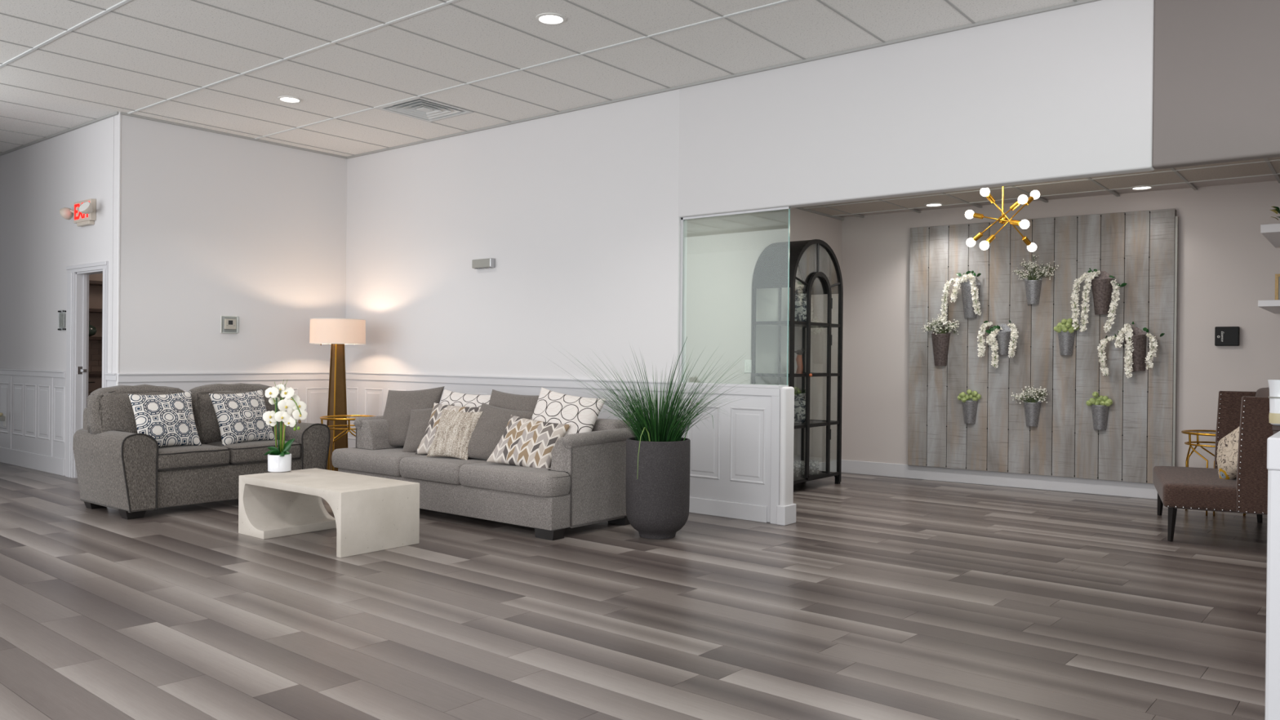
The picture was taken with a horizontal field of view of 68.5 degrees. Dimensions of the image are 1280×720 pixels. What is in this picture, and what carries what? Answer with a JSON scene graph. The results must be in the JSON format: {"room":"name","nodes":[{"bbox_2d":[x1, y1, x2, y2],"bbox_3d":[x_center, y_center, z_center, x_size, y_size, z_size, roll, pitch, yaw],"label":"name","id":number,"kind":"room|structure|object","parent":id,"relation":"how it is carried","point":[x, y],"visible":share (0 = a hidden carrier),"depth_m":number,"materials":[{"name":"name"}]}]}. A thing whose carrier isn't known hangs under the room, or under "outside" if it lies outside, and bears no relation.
{"room":"lobby","nodes":[
{"label":"lobby","id":0,"kind":"room"},
{"bbox_2d":[0,115,116,475],"bbox_3d":[-7.114,-0.586,10.468,6.220,3.405,0.148,1,0,39],"label":"wall","id":1,"kind":"structure","parent":0,"point":[37,180],"depth_m":9.56,"materials":[{"name":"white paint"}]},
{"bbox_2d":[0,412,5,426],"bbox_3d":[-6.934,0.647,10.200,0.080,0.155,0.079,1,0,39],"label":"power outlet","id":2,"kind":"object","parent":1,"relation":"attached to","point":[2,418],"visible":1,"depth_m":10.20,"materials":[{"name":"white plastic"}]},
{"bbox_2d":[57,310,66,329],"bbox_3d":[-5.684,-0.390,9.249,0.150,0.200,0.028,1,0,39],"label":"door sign","id":3,"kind":"object","parent":1,"relation":"attached to","point":[61,315],"visible":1,"depth_m":9.24,"materials":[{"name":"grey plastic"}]},
{"bbox_2d":[59,198,96,226],"bbox_3d":[-5.274,-1.387,8.826,0.690,0.235,0.185,1,0,39],"label":"exit sign","id":4,"kind":"object","parent":1,"relation":"attached to","point":[84,213],"visible":1,"depth_m":8.84,"materials":[{"name":"beige plastic"}]},
{"bbox_2d":[65,261,108,478],"bbox_3d":[-5.205,0.115,8.935,0.900,2.051,0.136,1,0,39],"label":"door frame","id":5,"kind":"structure","parent":1,"relation":"in","point":[77,276],"depth_m":9.09,"materials":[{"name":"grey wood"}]},
{"bbox_2d":[88,273,102,372],"bbox_3d":[-5.615,-0.170,10.880,0.158,2.600,2.370,1,0,39],"label":"wall","id":6,"kind":"structure","parent":0,"point":[95,292],"depth_m":10.32,"materials":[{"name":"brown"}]},
{"bbox_2d":[88,308,102,313],"bbox_3d":[-5.739,-0.532,10.411,0.239,0.036,1.460,1,0,39],"label":"shelf","id":7,"kind":"object","parent":6,"relation":"attached to","point":[91,310],"visible":0.02,"depth_m":10.11,"materials":[{"name":"brown wood"}]},
{"bbox_2d":[88,336,102,340],"bbox_3d":[-5.742,-0.232,10.412,0.239,0.036,1.460,1,0,39],"label":"shelf","id":8,"kind":"object","parent":6,"relation":"attached to","point":[91,338],"visible":0.02,"depth_m":10.10,"materials":[{"name":"brown wood"}]},
{"bbox_2d":[88,320,97,336],"bbox_3d":[-5.950,-0.338,10.118,0.190,0.170,0.190,1,0,39],"label":"glass vase","id":9,"kind":"object","parent":8,"relation":"on","point":[92,331],"visible":0.31,"depth_m":10.09,"materials":[{"name":"grey"}]},
{"bbox_2d":[88,280,102,285],"bbox_3d":[-5.736,-0.832,10.410,0.239,0.036,1.460,1,0,39],"label":"shelf","id":10,"kind":"object","parent":6,"relation":"attached to","point":[91,282],"visible":0.02,"depth_m":10.11,"materials":[{"name":"brown wood"}]},
{"bbox_2d":[111,111,346,425],"bbox_3d":[-4.006,-0.552,9.451,0.148,3.405,2.395,1,0,39],"label":"wall","id":11,"kind":"structure","parent":0,"point":[207,226],"depth_m":9.25,"materials":[{"name":"white paint"}]},
{"bbox_2d":[220,315,237,333],"bbox_3d":[-4.046,-0.349,9.286,0.055,0.176,0.176,1,0,39],"label":"thermostat","id":12,"kind":"object","parent":11,"relation":"attached to","point":[231,323],"visible":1,"depth_m":9.28,"materials":[{"name":"white plastic"}]},
{"bbox_2d":[0,0,1100,159],"bbox_3d":[-3.760,-2.255,4.400,19.000,0.120,10.200,1,0,39],"label":"ceiling","id":13,"kind":"structure","parent":0,"point":[223,67],"depth_m":6.76,"materials":[{"name":"white tile"}]},
{"bbox_2d":[277,95,302,102],"bbox_3d":[-2.977,-2.216,7.998,0.196,0.014,0.196,1,0,39],"label":"recessed light","id":14,"kind":"object","parent":13,"relation":"in","point":[284,98],"visible":1,"depth_m":7.99,"materials":[{"name":"white plastic"}]},
{"bbox_2d":[377,97,472,121],"bbox_3d":[-1.900,-2.238,8.295,0.600,0.073,0.600,1,0,39],"label":"ceiling vent","id":15,"kind":"object","parent":13,"relation":"in","point":[433,113],"visible":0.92,"depth_m":8.32,"materials":[{"name":"white metal"}]},
{"bbox_2d":[535,13,565,24],"bbox_3d":[-0.570,-2.186,6.025,0.196,0.014,0.196,1,0,39],"label":"recessed light","id":16,"kind":"object","parent":13,"relation":"in","point":[544,18],"visible":1,"depth_m":6.02,"materials":[{"name":"white plastic"}]},
{"bbox_2d":[0,462,1267,719],"bbox_3d":[-3.067,1.200,6.390,20.331,0.060,14.200,1,0,39],"label":"floor","id":17,"kind":"structure","parent":0,"point":[884,597],"depth_m":4.49,"materials":[{"name":"grey wood"}]},
{"bbox_2d":[88,376,102,395],"bbox_3d":[-5.670,0.652,10.262,0.518,0.960,1.300,1,0,39],"label":"base cabinet","id":18,"kind":"object","parent":17,"relation":"on","point":[95,383],"visible":0.02,"depth_m":9.84,"materials":[{"name":"brown paint"}]},
{"bbox_2d":[88,372,102,376],"bbox_3d":[-5.636,0.153,10.326,0.519,0.034,1.460,1,0,39],"label":"countertop","id":19,"kind":"structure","parent":18,"relation":"on","point":[90,374],"depth_m":9.85,"materials":[{"name":"brown wood"}]},
{"bbox_2d":[72,382,330,519],"bbox_3d":[-3.534,0.679,7.693,0.902,0.965,1.700,1,0,39],"label":"loveseat","id":20,"kind":"object","parent":17,"relation":"on","point":[123,469],"visible":0.66,"depth_m":7.19,"materials":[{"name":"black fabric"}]},
{"bbox_2d":[86,384,184,433],"bbox_3d":[-3.932,0.468,7.428,0.390,0.550,0.769,1,0,39],"label":"cushion","id":21,"kind":"object","parent":20,"relation":"on","point":[109,409],"depth_m":7.17,"materials":[{"name":"grey fabric"}]},
{"bbox_2d":[128,391,201,447],"bbox_3d":[-3.670,0.466,7.277,0.493,0.442,0.227,0,0,-45],"label":"throw pillow","id":22,"kind":"object","parent":20,"relation":"on","point":[168,419],"visible":0.87,"depth_m":7.23,"materials":[{"name":"white fabric"}]},
{"bbox_2d":[157,444,229,471],"bbox_3d":[-3.705,0.753,7.418,0.824,0.181,0.578,1,0,39],"label":"seat cushion","id":23,"kind":"object","parent":20,"relation":"on","point":[205,457],"depth_m":7.19,"materials":[{"name":"grey fabric"}]},
{"bbox_2d":[189,382,286,444],"bbox_3d":[-3.439,0.470,8.044,0.383,0.543,0.856,1,0,39],"label":"cushion","id":24,"kind":"object","parent":20,"relation":"on","point":[206,420],"depth_m":7.73,"materials":[{"name":"grey fabric"}]},
{"bbox_2d":[208,389,275,445],"bbox_3d":[-3.276,0.474,7.769,0.229,0.449,0.493,1,0,33],"label":"throw pillow","id":25,"kind":"object","parent":20,"relation":"on","point":[239,416],"visible":0.96,"depth_m":7.69,"materials":[{"name":"white fabric"}]},
{"bbox_2d":[206,440,300,464],"bbox_3d":[-3.329,0.755,7.889,0.824,0.181,0.607,1,0,39],"label":"seat cushion","id":26,"kind":"object","parent":20,"relation":"on","point":[251,452],"depth_m":7.58,"materials":[{"name":"grey fabric"}]},
{"bbox_2d":[238,467,419,557],"bbox_3d":[-2.072,0.985,6.227,1.190,0.392,0.585,1,0,39],"label":"coffee table","id":27,"kind":"object","parent":17,"relation":"on","point":[371,513],"visible":1,"depth_m":6.05,"materials":[{"name":"concrete"}]},
{"bbox_2d":[262,379,307,472],"bbox_3d":[-2.492,0.459,6.604,0.303,0.647,0.162,1,0,0],"label":"potted orchid","id":28,"kind":"object","parent":27,"relation":"on","point":[279,460],"visible":1,"depth_m":6.58,"materials":[{"name":"white plant"}]},
{"bbox_2d":[309,318,365,471],"bbox_3d":[-3.077,0.372,9.562,0.548,1.574,0.548,1,0,0],"label":"floor lamp","id":29,"kind":"object","parent":17,"relation":"on","point":[335,332],"visible":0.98,"depth_m":9.49,"materials":[{"name":"gold metal"}]},
{"bbox_2d":[320,414,375,471],"bbox_3d":[-2.770,0.851,8.944,0.530,0.627,0.530,1,0,-9],"label":"side table","id":30,"kind":"object","parent":17,"relation":"on","point":[326,417],"visible":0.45,"depth_m":8.76,"materials":[{"name":"gold metal"}]},
{"bbox_2d":[331,415,635,540],"bbox_3d":[-1.296,0.807,7.336,2.552,0.755,0.940,1,0,39],"label":"sofa","id":31,"kind":"object","parent":17,"relation":"on","point":[584,483],"visible":0.68,"depth_m":6.64,"materials":[{"name":"grey fabric"}]},
{"bbox_2d":[331,447,427,475],"bbox_3d":[-1.995,0.814,7.746,0.949,0.145,0.709,1,0,39],"label":"seat cushion","id":32,"kind":"object","parent":31,"relation":"on","point":[372,461],"depth_m":7.48,"materials":[{"name":"grey fabric"}]},
{"bbox_2d":[382,386,444,446],"bbox_3d":[-1.962,0.491,7.977,0.614,0.542,0.289,1,0,22],"label":"throw pillow","id":33,"kind":"object","parent":31,"relation":"on","point":[399,404],"visible":0.52,"depth_m":7.94,"materials":[{"name":"grey fabric"}]},
{"bbox_2d":[401,404,454,452],"bbox_3d":[-1.712,0.565,7.650,0.489,0.428,0.255,1,0,17],"label":"throw pillow","id":34,"kind":"object","parent":31,"relation":"on","point":[420,419],"visible":0.41,"depth_m":7.62,"materials":[{"name":"grey fabric"}]},
{"bbox_2d":[399,455,486,484],"bbox_3d":[-1.364,0.822,7.243,0.709,0.145,0.709,1,0,39],"label":"seat cushion","id":35,"kind":"object","parent":31,"relation":"on","point":[419,468],"depth_m":6.99,"materials":[{"name":"grey fabric"}]},
{"bbox_2d":[415,402,480,453],"bbox_3d":[-1.456,0.555,7.395,0.594,0.416,0.248,1,0,23],"label":"throw pillow","id":36,"kind":"object","parent":31,"relation":"on","point":[425,444],"visible":0.35,"depth_m":7.42,"materials":[{"name":"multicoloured fabric"}]},
{"bbox_2d":[426,408,483,460],"bbox_3d":[-1.421,0.569,7.214,0.374,0.373,0.217,1,0,25],"label":"throw pillow","id":37,"kind":"object","parent":31,"relation":"on","point":[453,434],"visible":0.98,"depth_m":7.16,"materials":[{"name":"beige fabric"}]},
{"bbox_2d":[440,389,490,407],"bbox_3d":[-1.448,0.507,7.643,0.621,0.522,0.266,1,0,28],"label":"throw pillow","id":38,"kind":"object","parent":31,"relation":"on","point":[449,397],"visible":0.27,"depth_m":7.68,"materials":[{"name":"white fabric"}]},
{"bbox_2d":[467,402,533,460],"bbox_3d":[-1.075,0.562,7.118,0.557,0.458,0.270,1,0,27],"label":"throw pillow","id":39,"kind":"object","parent":31,"relation":"on","point":[490,428],"visible":0.57,"depth_m":7.09,"materials":[{"name":"grey fabric"}]},
{"bbox_2d":[488,389,538,411],"bbox_3d":[-0.992,0.508,7.270,0.600,0.543,0.276,1,0,29],"label":"throw pillow","id":40,"kind":"object","parent":31,"relation":"on","point":[499,399],"visible":0.24,"depth_m":7.29,"materials":[{"name":"grey fabric"}]},
{"bbox_2d":[458,461,570,496],"bbox_3d":[-0.739,0.830,6.744,0.935,0.145,0.709,1,0,39],"label":"seat cushion","id":41,"kind":"object","parent":31,"relation":"on","point":[483,476],"depth_m":6.44,"materials":[{"name":"grey fabric"}]},
{"bbox_2d":[486,414,570,468],"bbox_3d":[-0.805,0.601,6.800,0.542,0.381,0.281,1,0,24],"label":"throw pillow","id":42,"kind":"object","parent":31,"relation":"on","point":[525,442],"visible":0.9,"depth_m":6.74,"materials":[{"name":"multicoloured fabric"}]},
{"bbox_2d":[530,386,606,436],"bbox_3d":[-0.586,0.483,6.945,0.631,0.548,0.275,1,0,29],"label":"throw pillow","id":43,"kind":"object","parent":31,"relation":"on","point":[548,403],"visible":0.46,"depth_m":6.91,"materials":[{"name":"white fabric"}]},
{"bbox_2d":[547,337,759,539],"bbox_3d":[0.102,0.520,6.383,1.613,1.360,1.495,1,0,5],"label":"potted grass","id":44,"kind":"object","parent":17,"relation":"on","point":[658,457],"depth_m":6.26,"materials":[{"name":"plant"}]},
{"bbox_2d":[751,239,843,484],"bbox_3d":[1.522,0.038,8.931,0.472,2.338,0.986,1,0,39],"label":"display cabinet","id":45,"kind":"object","parent":17,"relation":"on","point":[818,264],"visible":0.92,"depth_m":8.81,"materials":[{"name":"black metal"}]},
{"bbox_2d":[793,462,799,477],"bbox_3d":[1.448,1.039,8.893,0.110,0.132,0.110,1,0,39],"label":"canister","id":46,"kind":"object","parent":45,"relation":"on","point":[796,465],"visible":0.45,"depth_m":8.84,"materials":[{"name":"glass"}]},
{"bbox_2d":[793,460,804,475],"bbox_3d":[1.534,1.039,9.065,0.110,0.132,0.110,1,0,39],"label":"canister","id":47,"kind":"object","parent":45,"relation":"on","point":[802,463],"visible":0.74,"depth_m":9.02,"materials":[{"name":"glass"}]},
{"bbox_2d":[794,348,804,373],"bbox_3d":[1.511,0.013,8.925,0.066,0.246,0.196,1,0,39],"label":"bird figurine","id":48,"kind":"object","parent":45,"relation":"on","point":[799,357],"visible":0.99,"depth_m":8.91,"materials":[{"name":"ceramic"}]},
{"bbox_2d":[794,385,805,423],"bbox_3d":[1.535,0.420,8.960,0.286,0.361,0.218,0,0,-29],"label":"vase","id":49,"kind":"object","parent":45,"relation":"on","point":[799,401],"visible":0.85,"depth_m":8.90,"materials":[{"name":"grey ceramic"}]},
{"bbox_2d":[775,324,825,327],"bbox_3d":[1.507,-0.337,8.945,0.400,0.014,0.940,1,0,39],"label":"shelf","id":50,"kind":"object","parent":45,"relation":"attached to","point":[780,325],"depth_m":8.84,"materials":[{"name":"black metal"}]},
{"bbox_2d":[795,285,806,321],"bbox_3d":[1.528,-0.525,8.968,0.190,0.360,0.190,1,0,39],"label":"vase","id":51,"kind":"object","parent":45,"relation":"on","point":[800,295],"visible":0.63,"depth_m":8.90,"materials":[{"name":"white ceramic"}]},
{"bbox_2d":[793,471,831,479],"bbox_3d":[1.493,1.113,8.950,0.400,0.014,0.940,1,0,39],"label":"shelf","id":52,"kind":"object","parent":45,"relation":"attached to","point":[822,474],"depth_m":8.83,"materials":[{"name":"black metal"}]},
{"bbox_2d":[794,420,832,425],"bbox_3d":[1.498,0.608,8.948,0.400,0.014,0.940,1,0,39],"label":"shelf","id":53,"kind":"object","parent":45,"relation":"attached to","point":[811,422],"depth_m":8.95,"materials":[{"name":"black metal"}]},
{"bbox_2d":[808,459,819,474],"bbox_3d":[1.684,1.040,9.124,0.110,0.132,0.110,1,0,39],"label":"canister","id":54,"kind":"object","parent":45,"relation":"on","point":[814,465],"visible":0.79,"depth_m":9.08,"materials":[{"name":"glass"}]},
{"bbox_2d":[1152,387,1273,541],"bbox_3d":[4.213,0.717,6.805,0.820,1.050,1.342,1,0,26],"label":"chair","id":55,"kind":"object","parent":17,"relation":"on","point":[1176,487],"visible":0.89,"depth_m":6.29,"materials":[{"name":"brown fabric"}]},
{"bbox_2d":[1216,426,1239,479],"bbox_3d":[4.139,0.656,6.552,0.180,0.467,0.468,1,0,5],"label":"throw pillow","id":56,"kind":"object","parent":55,"relation":"on","point":[1228,446],"visible":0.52,"depth_m":6.51,"materials":[{"name":"beige fabric"}]},
{"bbox_2d":[1181,429,1245,515],"bbox_3d":[4.682,0.914,7.653,0.490,0.657,0.490,1,0,4],"label":"side table","id":57,"kind":"object","parent":17,"relation":"on","point":[1189,433],"visible":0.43,"depth_m":7.69,"materials":[{"name":"gold metal"}]},
{"bbox_2d":[1271,425,1279,434],"bbox_3d":[3.181,0.781,4.604,0.145,0.914,0.140,1,0,39],"label":"plant stand","id":58,"kind":"object","parent":17,"relation":"on","point":[1275,428],"visible":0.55,"depth_m":4.59,"materials":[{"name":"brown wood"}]},
{"bbox_2d":[1267,379,1279,426],"bbox_3d":[3.154,0.211,4.628,0.112,0.225,0.111,1,0,39],"label":"candle cup","id":59,"kind":"object","parent":58,"relation":"on","point":[1273,384],"visible":1,"depth_m":4.61,"materials":[{"name":"white glass"}]},
{"bbox_2d":[626,436,690,539],"bbox_3d":[0.121,0.869,6.418,0.438,0.661,0.438,1,0,39],"label":"planter","id":60,"kind":"object","parent":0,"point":[658,491],"depth_m":6.24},
{"bbox_2d":[685,208,841,471],"bbox_3d":[1.227,-0.246,9.046,0.139,2.900,3.302,1,0,39],"label":"wall","id":61,"kind":"structure","parent":0,"point":[723,253],"depth_m":8.69,"materials":[{"name":"grey paint"}]},
{"bbox_2d":[744,360,751,373],"bbox_3d":[0.999,0.058,8.665,0.013,0.120,0.120,1,0,39],"label":"light switch","id":62,"kind":"object","parent":61,"relation":"attached to","point":[748,363],"visible":1,"depth_m":8.65,"materials":[{"name":"white plastic"}]},
{"bbox_2d":[345,0,1279,525],"bbox_3d":[0.692,-0.498,7.264,10.180,3.405,0.172,1,0,39],"label":"wall","id":63,"kind":"structure","parent":0,"point":[576,212],"depth_m":7.26,"materials":[{"name":"white paint"}]},
{"bbox_2d":[471,257,495,269],"bbox_3d":[-1.482,-0.911,8.905,0.262,0.091,0.062,1,0,39],"label":"emergency light","id":64,"kind":"object","parent":63,"relation":"attached to","point":[489,263],"visible":1,"depth_m":8.86,"materials":[{"name":"grey plastic"}]},
{"bbox_2d":[679,206,791,385],"bbox_3d":[0.716,-0.476,7.248,0.978,1.318,0.034,1,0,39],"label":"window frame","id":65,"kind":"structure","parent":63,"relation":"in","point":[682,220],"depth_m":7.53,"materials":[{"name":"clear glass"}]},
{"bbox_2d":[795,156,1279,220],"bbox_3d":[3.250,-1.530,7.584,5.200,0.096,3.572,1,0,39],"label":"ceiling","id":66,"kind":"structure","parent":0,"point":[1262,170],"depth_m":8.18,"materials":[{"name":"grey paint"}]},
{"bbox_2d":[924,202,943,206],"bbox_3d":[2.845,-1.504,9.105,0.184,0.014,0.184,1,0,39],"label":"recessed light","id":67,"kind":"object","parent":66,"relation":"in","point":[933,204],"visible":1,"depth_m":9.10,"materials":[{"name":"white plastic"}]},
{"bbox_2d":[964,186,1039,251],"bbox_3d":[2.881,-1.179,7.415,0.567,0.640,0.365,1,0,9],"label":"chandelier","id":68,"kind":"object","parent":66,"relation":"hanging from","point":[1022,199],"visible":0.94,"depth_m":7.42,"materials":[{"name":"gold metal"}]},
{"bbox_2d":[973,231,982,241],"bbox_3d":[2.712,-0.991,7.547,0.040,0.071,0.082,0,0,-39],"label":"socket","id":69,"kind":"object","parent":68,"relation":"attached to","point":[979,235],"depth_m":7.53,"materials":[{"name":"gold metal"}]},
{"bbox_2d":[973,213,983,218],"bbox_3d":[2.708,-1.153,7.526,0.085,0.056,0.040,1,0,43],"label":"socket","id":70,"kind":"object","parent":68,"relation":"attached to","point":[978,215],"depth_m":7.51,"materials":[{"name":"gold metal"}]},
{"bbox_2d":[985,193,995,203],"bbox_3d":[2.739,-1.263,7.349,0.080,0.074,0.040,0,0,-24],"label":"socket","id":71,"kind":"object","parent":68,"relation":"attached to","point":[988,196],"depth_m":7.33,"materials":[{"name":"gold metal"}]},
{"bbox_2d":[986,234,995,244],"bbox_3d":[2.750,-0.947,7.380,0.078,0.076,0.040,1,0,-15],"label":"socket","id":72,"kind":"object","parent":68,"relation":"attached to","point":[992,237],"depth_m":7.36,"materials":[{"name":"gold metal"}]},
{"bbox_2d":[1009,219,1020,226],"bbox_3d":[2.923,-1.070,7.325,0.085,0.056,0.040,1,0,43],"label":"socket","id":73,"kind":"object","parent":68,"relation":"attached to","point":[1014,222],"depth_m":7.31,"materials":[{"name":"gold metal"}]},
{"bbox_2d":[1009,200,1020,210],"bbox_3d":[2.913,-1.198,7.304,0.040,0.071,0.082,0,0,-39],"label":"socket","id":74,"kind":"object","parent":68,"relation":"attached to","point":[1017,203],"depth_m":7.29,"materials":[{"name":"gold metal"}]},
{"bbox_2d":[1022,235,1031,245],"bbox_3d":[3.084,-0.950,7.502,0.080,0.074,0.040,0,0,-24],"label":"socket","id":75,"kind":"object","parent":68,"relation":"attached to","point":[1025,239],"depth_m":7.49,"materials":[{"name":"gold metal"}]},
{"bbox_2d":[1024,195,1034,205],"bbox_3d":[3.090,-1.265,7.471,0.078,0.076,0.040,1,0,-15],"label":"socket","id":76,"kind":"object","parent":68,"relation":"attached to","point":[1031,197],"depth_m":7.46,"materials":[{"name":"gold metal"}]},
{"bbox_2d":[1130,185,1153,189],"bbox_3d":[4.324,-1.486,8.104,0.184,0.014,0.184,1,0,39],"label":"recessed light","id":77,"kind":"object","parent":66,"relation":"in","point":[1143,187],"visible":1,"depth_m":8.10,"materials":[{"name":"white plastic"}]},
{"bbox_2d":[841,180,1279,499],"bbox_3d":[4.400,-0.213,8.581,6.200,2.900,0.134,1,0,36],"label":"wall","id":78,"kind":"structure","parent":0,"point":[1226,265],"depth_m":8.53,"materials":[{"name":"grey paint"}]},
{"bbox_2d":[907,208,1178,484],"bbox_3d":[3.736,-0.126,8.949,2.390,2.425,0.068,1,0,36],"label":"wood panel","id":79,"kind":"object","parent":78,"relation":"attached to","point":[1139,249],"visible":0.95,"depth_m":8.84,"materials":[{"name":"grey wood"}]},
{"bbox_2d":[923,313,959,365],"bbox_3d":[2.997,-0.207,9.388,0.380,0.530,0.179,1,0,28],"label":"planter","id":80,"kind":"object","parent":79,"relation":"attached to","point":[940,335],"visible":1,"depth_m":9.37,"materials":[{"name":"metal"}]},
{"bbox_2d":[939,270,981,324],"bbox_3d":[3.161,-0.612,9.247,0.403,0.524,0.130,1,0,36],"label":"planter","id":81,"kind":"object","parent":79,"relation":"hanging from","point":[971,287],"visible":1,"depth_m":9.22,"materials":[{"name":"metal"}]},
{"bbox_2d":[957,389,981,423],"bbox_3d":[3.223,0.453,9.217,0.233,0.340,0.100,1,0,36],"label":"planter","id":82,"kind":"object","parent":79,"relation":"attached to","point":[970,401],"visible":1,"depth_m":9.21,"materials":[{"name":"metal"}]},
{"bbox_2d":[977,320,1018,368],"bbox_3d":[3.442,-0.147,9.042,0.396,0.466,0.133,1,0,36],"label":"planter","id":83,"kind":"object","parent":79,"relation":"attached to","point":[1002,334],"visible":1,"depth_m":9.04,"materials":[{"name":"metal"}]},
{"bbox_2d":[1010,386,1047,426],"bbox_3d":[3.690,0.432,8.880,0.350,0.389,0.230,1,0,36],"label":"planter","id":84,"kind":"object","parent":79,"relation":"attached to","point":[1032,402],"visible":1,"depth_m":8.87,"materials":[{"name":"metal"}]},
{"bbox_2d":[1012,251,1058,304],"bbox_3d":[3.725,-0.777,8.859,0.414,0.503,0.189,1,0,36],"label":"planter","id":85,"kind":"object","parent":79,"relation":"attached to","point":[1033,282],"visible":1,"depth_m":8.87,"materials":[{"name":"metal"}]},
{"bbox_2d":[1053,318,1079,355],"bbox_3d":[3.945,-0.216,8.701,0.228,0.344,0.099,1,0,36],"label":"planter","id":86,"kind":"object","parent":79,"relation":"attached to","point":[1066,332],"visible":1,"depth_m":8.69,"materials":[{"name":"metal"}]},
{"bbox_2d":[1070,268,1127,333],"bbox_3d":[4.155,-0.538,8.532,0.464,0.592,0.131,1,0,36],"label":"planter","id":87,"kind":"object","parent":79,"relation":"attached to","point":[1102,284],"visible":1,"depth_m":8.54,"materials":[{"name":"metal"}]},
{"bbox_2d":[1085,391,1112,430],"bbox_3d":[4.169,0.459,8.538,0.229,0.351,0.098,1,0,36],"label":"planter","id":88,"kind":"object","parent":79,"relation":"attached to","point":[1100,405],"visible":1,"depth_m":8.53,"materials":[{"name":"metal"}]},
{"bbox_2d":[1097,321,1164,377],"bbox_3d":[4.365,-0.090,8.379,0.535,0.511,0.134,1,0,35],"label":"planter","id":89,"kind":"object","parent":79,"relation":"attached to","point":[1135,339],"visible":1,"depth_m":8.35,"materials":[{"name":"plant"}]},
{"bbox_2d":[1214,326,1239,346],"bbox_3d":[5.016,-0.202,8.036,0.176,0.164,0.059,1,0,36],"label":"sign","id":90,"kind":"object","parent":78,"relation":"attached to","point":[1224,335],"visible":1,"depth_m":8.02,"materials":[{"name":"black plastic"}]},
{"bbox_2d":[1265,431,1279,719],"bbox_3d":[2.666,0.723,3.642,0.142,1.026,3.102,1,0,39],"label":"wall","id":91,"kind":"structure","parent":0,"point":[1272,654],"depth_m":2.47,"materials":[{"name":"grey paint"}]},
{"bbox_3d":[4.752,-0.202,6.296,0.120,2.900,3.402,1,0,39],"label":"wall","id":92,"kind":"structure","parent":0,"visible":0},
{"bbox_2d":[1257,299,1279,314],"bbox_3d":[5.089,-0.407,7.200,0.486,0.047,1.250,1,0,39],"label":"floating shelf","id":93,"kind":"object","parent":92,"relation":"attached to","point":[1273,306],"visible":1,"depth_m":6.85,"materials":[{"name":"grey wood"}]},
{"bbox_2d":[1275,273,1279,299],"bbox_3d":[5.110,-0.552,7.292,0.310,0.242,0.024,1,0,39],"label":"picture frame","id":94,"kind":"object","parent":93,"relation":"on","point":[1277,276],"visible":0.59,"depth_m":7.37,"materials":[{"name":"brown wood"}]},
{"bbox_2d":[1278,276,1279,299],"bbox_3d":[5.112,-0.552,7.294,0.266,0.198,0.012,1,0,39],"label":"picture","id":95,"kind":"object","parent":94,"relation":"attached to","point":[1278,277],"depth_m":7.37,"materials":[{"name":"grey plastic"}]},
{"bbox_2d":[1260,223,1279,248],"bbox_3d":[5.130,-0.965,7.244,0.486,0.063,1.134,1,0,39],"label":"floating shelf","id":96,"kind":"object","parent":92,"relation":"attached to","point":[1271,232],"visible":1,"depth_m":6.95,"materials":[{"name":"grey wood"}]},
{"bbox_2d":[1270,206,1279,220],"bbox_3d":[4.978,-1.123,7.214,0.278,0.251,0.228,1,0,-13],"label":"shelf plant","id":97,"kind":"object","parent":96,"relation":"on","point":[1277,210],"visible":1,"depth_m":7.21,"materials":[{"name":"green plant"}]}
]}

